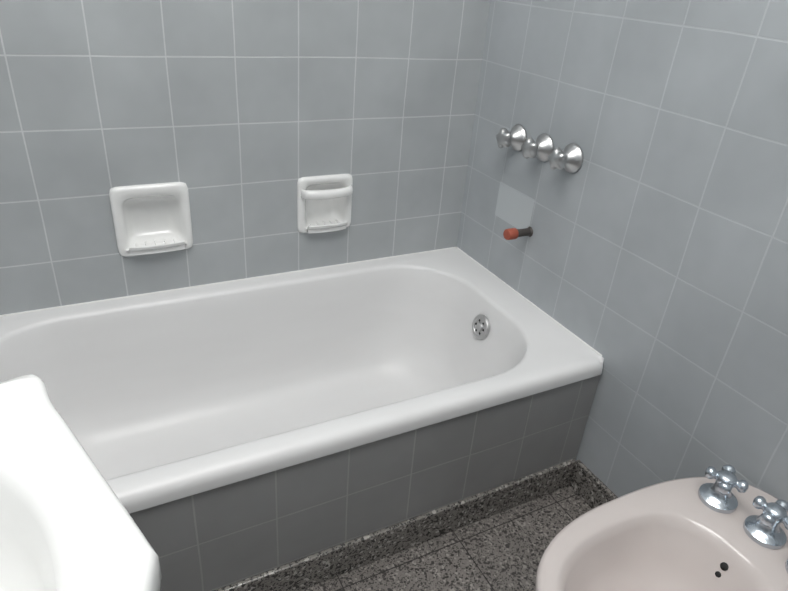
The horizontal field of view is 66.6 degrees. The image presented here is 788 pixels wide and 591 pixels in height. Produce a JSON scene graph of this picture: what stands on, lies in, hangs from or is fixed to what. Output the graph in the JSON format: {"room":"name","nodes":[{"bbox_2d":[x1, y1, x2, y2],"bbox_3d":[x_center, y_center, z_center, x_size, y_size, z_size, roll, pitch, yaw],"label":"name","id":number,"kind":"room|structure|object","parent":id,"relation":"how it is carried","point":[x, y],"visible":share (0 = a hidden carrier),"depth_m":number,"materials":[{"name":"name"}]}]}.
{"room":"bathroom","nodes":[
{"label":"bathroom","id":0,"kind":"room"},
{"bbox_2d":[0,0,489,314],"bbox_3d":[-0.361,-0.760,1.242,1.405,2.450,0.001,-10,32,-25],"label":"wall","id":1,"kind":"structure","parent":0,"point":[239,118],"depth_m":1.44,"materials":[{"name":"tile"}]},
{"bbox_2d":[109,182,192,256],"bbox_3d":[-0.584,-0.186,1.456,0.176,0.176,0.078,-10,32,-25],"label":"soap dish","id":2,"kind":"object","parent":1,"relation":"attached to","point":[151,218],"visible":1,"depth_m":1.47,"materials":[{"name":"white ceramic"}]},
{"bbox_2d":[126,238,186,254],"bbox_3d":[-0.587,-0.127,1.483,0.142,0.024,0.068,-10,32,-25],"label":"tray","id":3,"kind":"object","parent":2,"relation":"on","point":[134,246],"depth_m":1.47,"materials":[{"name":"white ceramic"}]},
{"bbox_2d":[297,174,352,232],"bbox_3d":[-0.188,-0.251,1.644,0.158,0.158,0.090,-10,32,-25],"label":"soap dish","id":4,"kind":"object","parent":1,"relation":"attached to","point":[324,203],"visible":1,"depth_m":1.65,"materials":[{"name":"white ceramic"}]},
{"bbox_2d":[305,220,346,232],"bbox_3d":[-0.193,-0.198,1.674,0.124,0.024,0.068,-10,32,-25],"label":"tray","id":5,"kind":"object","parent":4,"relation":"on","point":[311,226],"depth_m":1.66,"materials":[{"name":"white ceramic"}]},
{"bbox_2d":[300,486,591,590],"bbox_3d":[0.069,0.839,0.953,1.405,0.001,2.300,-10,32,-25],"label":"floor","id":6,"kind":"structure","parent":0,"point":[503,550],"depth_m":1.39,"materials":[{"name":"stone"}]},
{"bbox_2d":[0,374,161,590],"bbox_3d":[-0.341,0.521,0.481,0.369,0.948,0.452,-10,32,-25],"label":"washbasin","id":7,"kind":"object","parent":6,"relation":"on","point":[67,523],"visible":1,"depth_m":0.41,"materials":[{"name":"white ceramic"}]},
{"bbox_2d":[0,247,603,590],"bbox_3d":[-0.282,0.287,1.477,1.402,0.406,0.674,-10,32,-25],"label":"bathtub","id":8,"kind":"object","parent":6,"relation":"on","point":[226,433],"visible":0.96,"depth_m":1.49,"materials":[{"name":"ceramic"}]},
{"bbox_2d":[214,459,581,590],"bbox_3d":[-0.141,0.580,1.296,1.350,0.090,0.012,-10,32,-25],"label":"baseboard","id":9,"kind":"structure","parent":8,"relation":"attached to","point":[316,568],"depth_m":1.37,"materials":[{"name":"stone"}]},
{"bbox_2d":[535,464,787,590],"bbox_3d":[0.466,0.576,1.019,0.553,0.454,0.336,-10,32,-25],"label":"bidet","id":10,"kind":"object","parent":6,"relation":"on","point":[724,528],"visible":1,"depth_m":1.02,"materials":[{"name":"ceramic"}]},
{"bbox_2d":[698,464,748,513],"bbox_3d":[0.580,0.339,1.060,0.065,0.063,0.065,-10,32,-25],"label":"tap","id":11,"kind":"object","parent":10,"relation":"on","point":[716,495],"depth_m":1.05,"materials":[{"name":"silver metal"}]},
{"bbox_2d":[743,496,787,549],"bbox_3d":[0.627,0.376,1.000,0.069,0.063,0.069,-10,32,-25],"label":"tap","id":12,"kind":"object","parent":10,"relation":"on","point":[763,529],"depth_m":0.99,"materials":[{"name":"silver metal"}]},
{"bbox_2d":[785,559,787,572],"bbox_3d":[0.655,0.415,0.933,0.065,0.063,0.065,-10,32,-25],"label":"tap","id":13,"kind":"object","parent":10,"relation":"on","point":[786,560],"depth_m":0.95,"materials":[{"name":"silver metal"}]},
{"bbox_2d":[457,0,787,501],"bbox_3d":[0.784,-0.345,0.665,0.001,2.450,2.300,-10,32,-25],"label":"wall","id":14,"kind":"structure","parent":0,"point":[648,259],"depth_m":1.25,"materials":[{"name":"tile"}]},
{"bbox_2d":[496,124,526,150],"bbox_3d":[0.300,-0.410,1.566,0.063,0.069,0.069,-10,32,-25],"label":"tap","id":15,"kind":"object","parent":14,"relation":"attached to","point":[515,138],"visible":0.98,"depth_m":1.55,"materials":[{"name":"silver metal"}]},
{"bbox_2d":[503,226,532,239],"bbox_3d":[0.328,-0.165,1.585,0.078,0.030,0.030,-10,32,-25],"label":"pipe stub","id":16,"kind":"object","parent":14,"relation":"attached to","point":[511,233],"visible":1,"depth_m":1.57,"materials":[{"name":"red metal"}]},
{"bbox_2d":[521,133,553,161],"bbox_3d":[0.349,-0.364,1.484,0.063,0.069,0.069,-10,32,-25],"label":"tap","id":17,"kind":"object","parent":14,"relation":"attached to","point":[541,148],"visible":0.96,"depth_m":1.47,"materials":[{"name":"silver metal"}]},
{"bbox_2d":[548,143,582,172],"bbox_3d":[0.395,-0.320,1.405,0.063,0.069,0.069,-10,32,-25],"label":"tap","id":18,"kind":"object","parent":14,"relation":"attached to","point":[569,158],"visible":1,"depth_m":1.39,"materials":[{"name":"silver metal"}]},
{"bbox_2d":[570,463,617,508],"bbox_3d":[0.842,0.841,0.973,0.015,0.090,1.635,-10,32,-25],"label":"baseboard","id":19,"kind":"structure","parent":14,"relation":"attached to","point":[586,484],"depth_m":1.54,"materials":[{"name":"stone"}]}
]}

